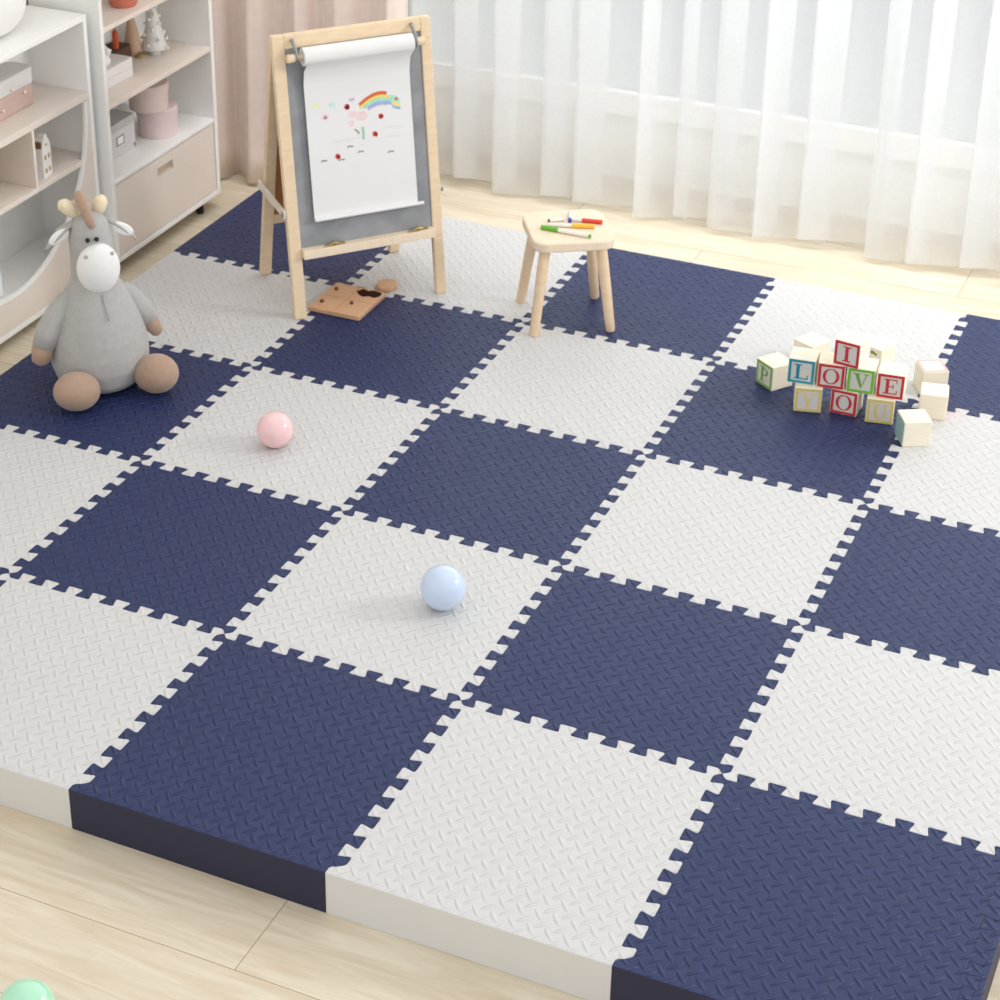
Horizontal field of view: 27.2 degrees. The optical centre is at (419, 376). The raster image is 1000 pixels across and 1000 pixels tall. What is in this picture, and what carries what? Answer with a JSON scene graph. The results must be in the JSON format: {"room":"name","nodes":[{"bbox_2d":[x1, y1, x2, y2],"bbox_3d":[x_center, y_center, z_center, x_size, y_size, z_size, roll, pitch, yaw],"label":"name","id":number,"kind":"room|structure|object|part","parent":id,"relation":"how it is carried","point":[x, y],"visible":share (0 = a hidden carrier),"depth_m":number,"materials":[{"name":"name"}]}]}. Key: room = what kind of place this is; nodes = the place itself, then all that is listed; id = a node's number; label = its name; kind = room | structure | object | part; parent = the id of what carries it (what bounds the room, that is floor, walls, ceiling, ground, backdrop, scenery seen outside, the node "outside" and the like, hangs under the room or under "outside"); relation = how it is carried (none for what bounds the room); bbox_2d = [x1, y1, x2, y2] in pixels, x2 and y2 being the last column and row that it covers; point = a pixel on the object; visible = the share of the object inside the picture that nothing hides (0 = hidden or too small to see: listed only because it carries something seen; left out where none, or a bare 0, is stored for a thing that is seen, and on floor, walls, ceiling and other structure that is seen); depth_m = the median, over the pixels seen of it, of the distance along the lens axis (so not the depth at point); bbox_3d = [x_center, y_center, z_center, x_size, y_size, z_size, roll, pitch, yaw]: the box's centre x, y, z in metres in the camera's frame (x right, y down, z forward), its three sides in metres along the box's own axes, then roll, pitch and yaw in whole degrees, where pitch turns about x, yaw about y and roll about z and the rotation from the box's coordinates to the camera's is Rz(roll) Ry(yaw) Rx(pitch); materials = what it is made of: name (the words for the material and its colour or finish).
{"room":"children's room","nodes":[
{"label":"children's room","id":0,"kind":"room"},
{"bbox_2d":[0,174,999,999],"bbox_3d":[0.412,0.950,4.384,6.400,0.050,7.400,12,30,22],"label":"floor","id":1,"kind":"structure","parent":0,"point":[85,916],"depth_m":4.12,"materials":[{"name":"brown wood"}]},
{"bbox_2d":[0,978,54,999],"bbox_3d":[-0.724,1.165,3.808,0.107,0.107,0.107,12,30,22],"label":"ball","id":2,"kind":"object","parent":1,"relation":"on","point":[25,988],"visible":1,"depth_m":3.78,"materials":[{"name":"green plastic"}]},
{"bbox_2d":[0,5,99,343],"bbox_3d":[-1.327,-0.528,6.175,0.221,0.897,0.976,12,30,22],"label":"shelf unit","id":3,"kind":"object","parent":1,"relation":"on","point":[54,43],"visible":0.66,"depth_m":6.41,"materials":[{"name":"white laminate"}]},
{"bbox_2d":[0,271,2,298],"bbox_3d":[-1.370,-0.283,6.227,0.130,0.150,0.200,12,30,22],"label":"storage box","id":4,"kind":"object","parent":3,"relation":"in","point":[1,290],"visible":1,"depth_m":6.29,"materials":[{"name":"white"}]},
{"bbox_2d":[0,0,25,36],"bbox_3d":[-1.260,-1.097,6.077,0.160,0.200,0.270,12,30,22],"label":"cushion","id":5,"kind":"object","parent":3,"relation":"on","point":[11,11],"visible":1,"depth_m":6.05,"materials":[{"name":"white fabric"}]},
{"bbox_2d":[0,62,33,120],"bbox_3d":[-1.291,-0.831,6.187,0.110,0.118,0.364,12,30,22],"label":"storage box","id":6,"kind":"object","parent":3,"relation":"on","point":[16,92],"visible":1,"depth_m":6.23,"materials":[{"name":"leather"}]},
{"bbox_3d":[-1.294,-0.861,6.172,0.104,0.052,0.364,12,30,22],"label":"lid","id":7,"kind":"part","parent":6,"relation":"part of","materials":[{"name":"white cardboard"}]},
{"bbox_3d":[-1.325,-0.517,6.180,0.209,0.016,0.940,12,30,22],"label":"shelf","id":8,"kind":"part","parent":3,"relation":"part of","materials":[{"name":"beige laminate"}]},
{"bbox_2d":[34,132,52,178],"bbox_3d":[-1.160,-0.679,6.325,0.041,0.136,0.062,8,29,15],"label":"house","id":9,"kind":"object","parent":3,"relation":"on","point":[42,144],"visible":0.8,"depth_m":6.31,"materials":[{"name":"white ceramic"}]},
{"bbox_3d":[-1.231,-0.455,6.163,0.011,0.481,0.904,12,30,22],"label":"arch trim","id":10,"kind":"part","parent":3,"relation":"part of","materials":[{"name":"white laminate"}]},
{"bbox_3d":[-1.324,-0.698,6.084,0.211,0.022,0.940,12,30,22],"label":"shelf","id":11,"kind":"part","parent":3,"relation":"part of","materials":[{"name":"beige laminate"}]},
{"bbox_3d":[-1.232,-0.412,6.186,0.009,0.578,0.938,12,30,22],"label":"panel","id":12,"kind":"part","parent":3,"relation":"part of","materials":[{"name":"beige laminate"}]},
{"bbox_2d":[28,0,220,261],"bbox_3d":[-0.957,-1.152,6.712,0.260,1.500,0.670,12,30,22],"label":"shelf unit","id":13,"kind":"object","parent":1,"relation":"on","point":[154,185],"visible":0.63,"depth_m":6.89,"materials":[{"name":"white laminate"}]},
{"bbox_2d":[106,42,131,56],"bbox_3d":[-1.008,-1.063,6.823,0.080,0.060,0.110,12,30,22],"label":"basket","id":14,"kind":"object","parent":13,"relation":"on","point":[124,48],"visible":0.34,"depth_m":6.81,"materials":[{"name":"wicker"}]},
{"bbox_2d":[112,29,118,48],"bbox_3d":[-0.998,-1.111,6.780,0.020,0.066,0.020,12,30,22],"label":"candle","id":15,"kind":"object","parent":14,"relation":"on","point":[115,40],"visible":1,"depth_m":6.77,"materials":[{"name":"orange wax"}]},
{"bbox_2d":[107,66,132,88],"bbox_3d":[-1.025,-0.963,6.666,0.100,0.031,0.220,12,30,22],"label":"gift box","id":16,"kind":"object","parent":13,"relation":"on","point":[128,72],"visible":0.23,"depth_m":6.67,"materials":[{"name":"white cardboard"}]},
{"bbox_2d":[106,53,131,79],"bbox_3d":[-1.025,-0.991,6.651,0.100,0.031,0.220,12,30,22],"label":"gift box","id":17,"kind":"object","parent":16,"relation":"on","point":[119,63],"visible":0.29,"depth_m":6.67,"materials":[{"name":"white cardboard"}]},
{"bbox_2d":[105,45,110,66],"bbox_3d":[-1.012,-1.023,6.606,0.039,0.069,0.079,12,30,22],"label":"bird figurine","id":18,"kind":"object","parent":17,"relation":"on","point":[107,50],"visible":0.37,"depth_m":6.60,"materials":[{"name":"white ceramic"}]},
{"bbox_2d":[109,109,135,159],"bbox_3d":[-1.031,-0.792,6.799,0.117,0.118,0.184,12,30,22],"label":"storage box","id":19,"kind":"object","parent":13,"relation":"in","point":[121,122],"visible":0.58,"depth_m":6.79,"materials":[{"name":"white cardboard"}]},
{"bbox_3d":[-1.032,-0.833,6.779,0.114,0.028,0.184,12,30,22],"label":"lid","id":20,"kind":"part","parent":19,"relation":"part of","materials":[{"name":"grey cardboard"}]},
{"bbox_2d":[108,0,136,8],"bbox_3d":[-0.943,-1.231,6.557,0.120,0.102,0.120,12,30,22],"label":"plant pot","id":21,"kind":"object","parent":13,"relation":"on","point":[121,4],"visible":1,"depth_m":6.54,"materials":[{"name":"ceramic"}]},
{"bbox_3d":[-0.955,-1.224,6.671,0.249,0.016,0.632,12,30,22],"label":"shelf","id":22,"kind":"part","parent":13,"relation":"part of","materials":[{"name":"beige laminate"}]},
{"bbox_2d":[124,18,145,58],"bbox_3d":[-0.951,-1.145,6.862,0.074,0.170,0.064,12,30,22],"label":"tree figurine","id":23,"kind":"object","parent":13,"relation":"on","point":[132,37],"visible":0.83,"depth_m":6.86,"materials":[{"name":"beige wood"}]},
{"bbox_2d":[140,6,168,54],"bbox_3d":[-0.886,-1.165,6.890,0.093,0.178,0.099,-4,28,-8],"label":"tree figurine","id":24,"kind":"object","parent":13,"relation":"on","point":[154,41],"visible":0.91,"depth_m":6.87,"materials":[{"name":"white ceramic"}]},
{"bbox_2d":[136,99,177,139],"bbox_3d":[-0.884,-0.871,6.968,0.140,0.100,0.140,12,30,22],"label":"box","id":25,"kind":"object","parent":13,"relation":"on","point":[164,124],"visible":0.73,"depth_m":6.92,"materials":[{"name":"pink cardboard"}]},
{"bbox_2d":[129,78,168,113],"bbox_3d":[-0.906,-0.945,6.903,0.138,0.090,0.138,12,30,22],"label":"box","id":26,"kind":"object","parent":25,"relation":"on","point":[154,99],"visible":0.57,"depth_m":6.86,"materials":[{"name":"cardboard"}]},
{"bbox_3d":[-0.906,-0.973,6.888,0.138,0.027,0.138,12,30,22],"label":"lid","id":27,"kind":"part","parent":26,"relation":"part of","materials":[{"name":"cardboard"}]},
{"bbox_3d":[-0.884,-0.902,6.952,0.140,0.030,0.140,12,30,22],"label":"lid","id":28,"kind":"part","parent":25,"relation":"part of","materials":[{"name":"pink cardboard"}]},
{"bbox_3d":[-0.955,-1.002,6.789,0.249,0.016,0.632,12,30,22],"label":"shelf","id":29,"kind":"part","parent":13,"relation":"part of","materials":[{"name":"beige laminate"}]},
{"bbox_3d":[-0.861,-0.698,6.890,0.002,0.031,0.100,12,30,22],"label":"finger pull","id":30,"kind":"part","parent":13,"relation":"part of","materials":[{"name":"beige wood"}]},
{"bbox_3d":[-0.851,-0.634,6.927,0.016,0.246,0.626,12,30,22],"label":"door","id":31,"kind":"part","parent":13,"relation":"part of","materials":[{"name":"beige laminate"}]},
{"bbox_2d":[0,189,999,999],"bbox_3d":[0.198,0.320,5.414,3.041,0.105,3.052,12,30,22],"label":"play mat","id":32,"kind":"object","parent":1,"relation":"on","point":[532,852],"depth_m":4.83,"materials":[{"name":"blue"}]},
{"bbox_2d":[31,190,178,410],"bbox_3d":[-0.894,-0.234,5.728,0.392,0.584,0.344,-9,29,-17],"label":"stuffed animal","id":33,"kind":"object","parent":32,"relation":"on","point":[93,334],"visible":1,"depth_m":5.70,"materials":[{"name":"grey fabric"}]},
{"bbox_3d":[-1.013,-0.155,5.739,0.139,0.161,0.071,-18,32,-30],"label":"arm","id":34,"kind":"part","parent":33,"relation":"part of"},
{"bbox_3d":[-0.803,-0.210,5.820,0.117,0.138,0.070,-9,29,-17],"label":"arm","id":35,"kind":"part","parent":33,"relation":"part of"},
{"bbox_2d":[256,411,292,447],"bbox_3d":[-0.387,0.142,5.532,0.099,0.099,0.099,12,30,22],"label":"ball","id":36,"kind":"object","parent":32,"relation":"on","point":[274,429],"visible":1,"depth_m":5.50,"materials":[{"name":"pink plastic"}]},
{"bbox_2d":[309,283,385,320],"bbox_3d":[-0.219,-0.234,6.327,0.174,0.024,0.190,12,30,22],"label":"board","id":37,"kind":"object","parent":32,"relation":"on","point":[340,300],"visible":1,"depth_m":6.31,"materials":[{"name":"brown wood"}]},
{"bbox_2d":[257,14,445,319],"bbox_3d":[-0.218,-0.668,6.267,0.526,0.848,0.364,-11,30,-20],"label":"easel","id":38,"kind":"object","parent":32,"relation":"on","point":[286,187],"visible":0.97,"depth_m":6.18,"materials":[{"name":"brown wood"}]},
{"bbox_3d":[-0.452,-0.654,6.263,0.035,0.828,0.199,-11,30,-20],"label":"leg","id":39,"kind":"part","parent":38,"relation":"part of","materials":[{"name":"brown wood"}]},
{"bbox_3d":[-0.268,-0.528,6.473,0.404,0.032,0.026,-11,30,-20],"label":"rail","id":40,"kind":"part","parent":38,"relation":"part of","materials":[{"name":"brown wood"}]},
{"bbox_3d":[-0.386,-0.582,6.104,0.038,0.848,0.157,-11,30,-20],"label":"leg","id":41,"kind":"part","parent":38,"relation":"part of","materials":[{"name":"brown wood"}]},
{"bbox_3d":[-0.198,-1.010,6.049,0.428,0.040,0.028,-11,30,-20],"label":"rail","id":42,"kind":"part","parent":38,"relation":"part of","materials":[{"name":"brown wood"}]},
{"bbox_2d":[299,33,423,221],"bbox_3d":[-0.166,-0.741,6.121,0.355,0.522,0.098,-11,30,-20],"label":"paper roll","id":43,"kind":"object","parent":38,"relation":"hanging from","point":[358,105],"visible":1,"depth_m":6.12,"materials":[{"name":"white paper"}]},
{"bbox_3d":[-0.166,-0.724,6.131,0.010,0.039,0.007,-11,30,-20],"label":"drawn stem","id":44,"kind":"part","parent":43,"relation":"part of","materials":[{"name":"green paper"}]},
{"bbox_2d":[301,226,435,259],"bbox_3d":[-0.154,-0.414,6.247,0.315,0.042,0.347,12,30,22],"label":"tray","id":45,"kind":"object","parent":38,"relation":"on","point":[353,238],"depth_m":6.23,"materials":[{"name":"beige wood"}]},
{"bbox_3d":[-0.048,-0.735,6.415,0.035,0.828,0.199,-11,30,-20],"label":"leg","id":46,"kind":"part","parent":38,"relation":"part of","materials":[{"name":"brown wood"}]},
{"bbox_3d":[0.040,-0.667,6.265,0.033,0.848,0.157,-11,30,-20],"label":"leg","id":47,"kind":"part","parent":38,"relation":"part of","materials":[{"name":"brown wood"}]},
{"bbox_2d":[376,278,396,291],"bbox_3d":[-0.101,-0.285,6.432,0.067,0.017,0.073,4,28,7],"label":"puzzle piece","id":48,"kind":"object","parent":32,"relation":"on","point":[384,285],"visible":1,"depth_m":6.42,"materials":[{"name":"brown wood"}]},
{"bbox_2d":[420,564,465,610],"bbox_3d":[0.056,0.496,4.851,0.109,0.109,0.109,12,30,22],"label":"ball","id":49,"kind":"object","parent":32,"relation":"on","point":[442,587],"visible":1,"depth_m":4.81,"materials":[{"name":"blue plastic"}]},
{"bbox_2d":[516,209,614,336],"bbox_3d":[0.442,-0.314,6.188,0.260,0.298,0.260,-3,28,-7],"label":"stool","id":50,"kind":"object","parent":32,"relation":"on","point":[545,242],"visible":0.96,"depth_m":6.11,"materials":[{"name":"brown wood"}]},
{"bbox_3d":[0.332,-0.343,6.270,0.076,0.272,0.033,20,34,33],"label":"leg","id":51,"kind":"part","parent":50,"relation":"part of","materials":[{"name":"brown wood"}]},
{"bbox_3d":[0.357,-0.251,6.097,0.033,0.272,0.076,20,34,33],"label":"leg","id":52,"kind":"part","parent":50,"relation":"part of","materials":[{"name":"brown wood"}]},
{"bbox_2d":[548,217,563,221],"bbox_3d":[0.408,-0.467,6.146,0.050,0.011,0.011,-5,28,-10],"label":"marker pen","id":53,"kind":"object","parent":50,"relation":"on","point":[551,219],"visible":1,"depth_m":6.14,"materials":[{"name":"plastic"}]},
{"bbox_2d":[540,225,591,237],"bbox_3d":[0.432,-0.426,6.067,0.159,0.014,0.014,13,30,23],"label":"marker pen","id":54,"kind":"object","parent":50,"relation":"on","point":[543,227],"visible":1,"depth_m":6.06,"materials":[{"name":"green plastic"}]},
{"bbox_3d":[0.442,-0.433,6.126,0.246,0.030,0.246,-3,28,-7],"label":"seat","id":55,"kind":"part","parent":50,"relation":"part of","materials":[{"name":"brown wood"}]},
{"bbox_2d":[568,211,571,222],"bbox_3d":[0.450,-0.477,6.164,0.013,0.013,0.065,1,28,2],"label":"marker pen","id":56,"kind":"object","parent":50,"relation":"on","point":[569,212],"visible":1,"depth_m":6.15,"materials":[{"name":"beige plastic"}]},
{"bbox_2d":[547,223,594,228],"bbox_3d":[0.449,-0.447,6.106,0.140,0.014,0.014,3,28,5],"label":"marker pen","id":57,"kind":"object","parent":50,"relation":"on","point":[573,225],"visible":1,"depth_m":6.10,"materials":[{"name":"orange plastic"}]},
{"bbox_2d":[573,218,602,223],"bbox_3d":[0.502,-0.464,6.137,0.088,0.013,0.013,6,28,12],"label":"marker pen","id":58,"kind":"object","parent":50,"relation":"on","point":[583,220],"visible":1,"depth_m":6.13,"materials":[{"name":"red plastic"}]},
{"bbox_3d":[0.527,-0.354,6.292,0.033,0.272,0.076,20,34,33],"label":"leg","id":59,"kind":"part","parent":50,"relation":"part of","materials":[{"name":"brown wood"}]},
{"bbox_3d":[0.552,-0.263,6.119,0.076,0.272,0.033,20,34,33],"label":"leg","id":60,"kind":"part","parent":50,"relation":"part of","materials":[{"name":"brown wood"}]},
{"bbox_2d":[755,352,791,390],"bbox_3d":[1.009,-0.014,5.855,0.076,0.075,0.075,-14,31,-25],"label":"block","id":61,"kind":"object","parent":32,"relation":"on","point":[772,369],"visible":0.96,"depth_m":5.83,"materials":[{"name":"white wood"}]},
{"bbox_3d":[0.977,-0.006,5.839,0.001,0.055,0.056,-14,31,-25],"label":"panel","id":62,"kind":"part","parent":61,"relation":"part of","materials":[{"name":"white wood"}]},
{"bbox_2d":[793,377,822,412],"bbox_3d":[1.082,0.048,5.737,0.075,0.075,0.076,5,28,9],"label":"block","id":63,"kind":"object","parent":32,"relation":"on","point":[807,398],"visible":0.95,"depth_m":5.70,"materials":[{"name":"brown wood"}]},
{"bbox_2d":[787,346,819,384],"bbox_3d":[1.067,-0.030,5.724,0.075,0.075,0.076,9,29,16],"label":"block","id":64,"kind":"object","parent":63,"relation":"on","point":[803,363],"visible":1,"depth_m":5.70,"materials":[{"name":"white wood"}]},
{"bbox_3d":[1.055,-0.013,5.693,0.056,0.055,0.001,9,29,17],"label":"panel","id":65,"kind":"part","parent":64,"relation":"part of","materials":[{"name":"white wood"}]},
{"bbox_3d":[1.075,0.065,5.704,0.056,0.055,0.001,4,28,8],"label":"panel","id":66,"kind":"part","parent":63,"relation":"part of","materials":[{"name":"white wood"}]},
{"bbox_2d":[794,332,830,359],"bbox_3d":[1.135,-0.074,5.969,0.075,0.075,0.075,-20,34,-33],"label":"wooden block","id":67,"kind":"object","parent":32,"relation":"on","point":[811,340],"visible":0.5,"depth_m":5.95,"materials":[{"name":"white wood"}]},
{"bbox_2d":[829,379,863,416],"bbox_3d":[1.187,0.057,5.721,0.075,0.075,0.076,12,30,22],"label":"block","id":68,"kind":"object","parent":32,"relation":"on","point":[844,402],"visible":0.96,"depth_m":5.69,"materials":[{"name":"brown wood"}]},
{"bbox_2d":[816,351,847,389],"bbox_3d":[1.143,-0.017,5.699,0.075,0.075,0.076,8,29,15],"label":"block","id":69,"kind":"object","parent":68,"relation":"on","point":[832,375],"visible":0.95,"depth_m":5.67,"materials":[{"name":"brown wood"}]},
{"bbox_3d":[1.132,0.000,5.668,0.056,0.055,0.001,8,29,15],"label":"panel","id":70,"kind":"part","parent":69,"relation":"part of","materials":[{"name":"white wood"}]},
{"bbox_3d":[1.171,0.072,5.691,0.056,0.055,0.001,12,30,22],"label":"panel","id":71,"kind":"part","parent":68,"relation":"part of","materials":[{"name":"white wood"}]},
{"bbox_2d":[846,358,878,394],"bbox_3d":[1.219,-0.004,5.675,0.075,0.075,0.076,8,29,16],"label":"block","id":72,"kind":"object","parent":68,"relation":"on","point":[863,379],"visible":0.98,"depth_m":5.64,"materials":[{"name":"brown wood"}]},
{"bbox_2d":[833,329,870,368],"bbox_3d":[1.186,-0.075,5.649,0.075,0.075,0.076,17,32,29],"label":"block","id":73,"kind":"object","parent":72,"relation":"on","point":[852,348],"visible":1,"depth_m":5.62,"materials":[{"name":"white wood"}]},
{"bbox_3d":[1.165,-0.061,5.622,0.056,0.055,0.001,17,32,29],"label":"panel","id":74,"kind":"part","parent":73,"relation":"part of","materials":[{"name":"white wood"}]},
{"bbox_3d":[1.208,0.012,5.644,0.056,0.055,0.001,8,29,16],"label":"panel","id":75,"kind":"part","parent":72,"relation":"part of","materials":[{"name":"white wood"}]},
{"bbox_2d":[865,386,895,424],"bbox_3d":[1.270,0.079,5.678,0.075,0.075,0.076,7,29,13],"label":"block","id":76,"kind":"object","parent":32,"relation":"on","point":[878,409],"visible":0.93,"depth_m":5.65,"materials":[{"name":"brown wood"}]},
{"bbox_3d":[1.261,0.096,5.647,0.056,0.055,0.001,7,29,13],"label":"panel","id":77,"kind":"part","parent":76,"relation":"part of","materials":[{"name":"white wood"}]},
{"bbox_2d":[875,361,908,399],"bbox_3d":[1.294,0.011,5.647,0.075,0.075,0.076,9,29,16],"label":"block","id":78,"kind":"object","parent":76,"relation":"on","point":[892,377],"visible":1,"depth_m":5.62,"materials":[{"name":"white wood"}]},
{"bbox_3d":[1.283,0.028,5.615,0.056,0.055,0.001,9,29,16],"label":"panel","id":79,"kind":"part","parent":78,"relation":"part of","materials":[{"name":"white wood"}]},
{"bbox_2d":[869,335,895,372],"bbox_3d":[1.320,-0.065,5.951,0.075,0.075,0.076,24,36,37],"label":"wooden block","id":80,"kind":"object","parent":32,"relation":"on","point":[882,349],"visible":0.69,"depth_m":5.92,"materials":[{"name":"white wood"}]},
{"bbox_2d":[895,409,931,446],"bbox_3d":[1.333,0.138,5.566,0.076,0.075,0.075,-2,28,-3],"label":"wooden block","id":81,"kind":"object","parent":32,"relation":"on","point":[913,427],"visible":1,"depth_m":5.54,"materials":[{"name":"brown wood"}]},
{"bbox_2d":[913,359,948,393],"bbox_3d":[1.445,0.002,5.823,0.075,0.076,0.075,-2,28,-4],"label":"wooden block","id":82,"kind":"object","parent":32,"relation":"on","point":[929,371],"visible":0.84,"depth_m":5.79,"materials":[{"name":"brown wood"}]},
{"bbox_2d":[918,382,948,420],"bbox_3d":[1.421,0.068,5.699,0.076,0.075,0.075,7,29,12],"label":"wooden block","id":83,"kind":"object","parent":32,"relation":"on","point":[934,397],"visible":0.9,"depth_m":5.67,"materials":[{"name":"brown wood"}]},
{"bbox_2d":[957,873,999,999],"bbox_3d":[1.051,1.131,3.875,0.041,0.105,0.626,12,30,22],"label":"strip","id":84,"kind":"object","parent":32,"relation":"attached to","point":[986,973],"visible":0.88,"depth_m":3.87,"materials":[{"name":"blue"}]},
{"label":"outside","id":85,"kind":"structure","parent":0,"visible":0},
{"bbox_2d":[408,0,410,16],"bbox_3d":[4.262,-1.721,9.594,12.000,0.060,7.130,12,30,22],"label":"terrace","id":86,"kind":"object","parent":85,"point":[409,1],"depth_m":9.47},
{"bbox_3d":[2.053,-1.567,6.320,5.880,2.600,0.120,12,30,22],"label":"wall","id":87,"kind":"structure","parent":0,"visible":0},
{"bbox_2d":[212,0,407,182],"bbox_3d":[-0.439,-1.757,6.835,0.856,2.444,0.112,12,30,22],"label":"drape","id":88,"kind":"object","parent":87,"relation":"hanging from","point":[242,29],"visible":0.37,"depth_m":7.25,"materials":[{"name":"fabric"}]},
{"bbox_2d":[411,0,999,269],"bbox_3d":[2.091,-1.351,6.062,4.664,2.443,0.132,12,30,22],"label":"sheer curtain","id":89,"kind":"object","parent":87,"relation":"hanging from","point":[874,123],"visible":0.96,"depth_m":6.84,"materials":[{"name":"white fabric"}]}
]}

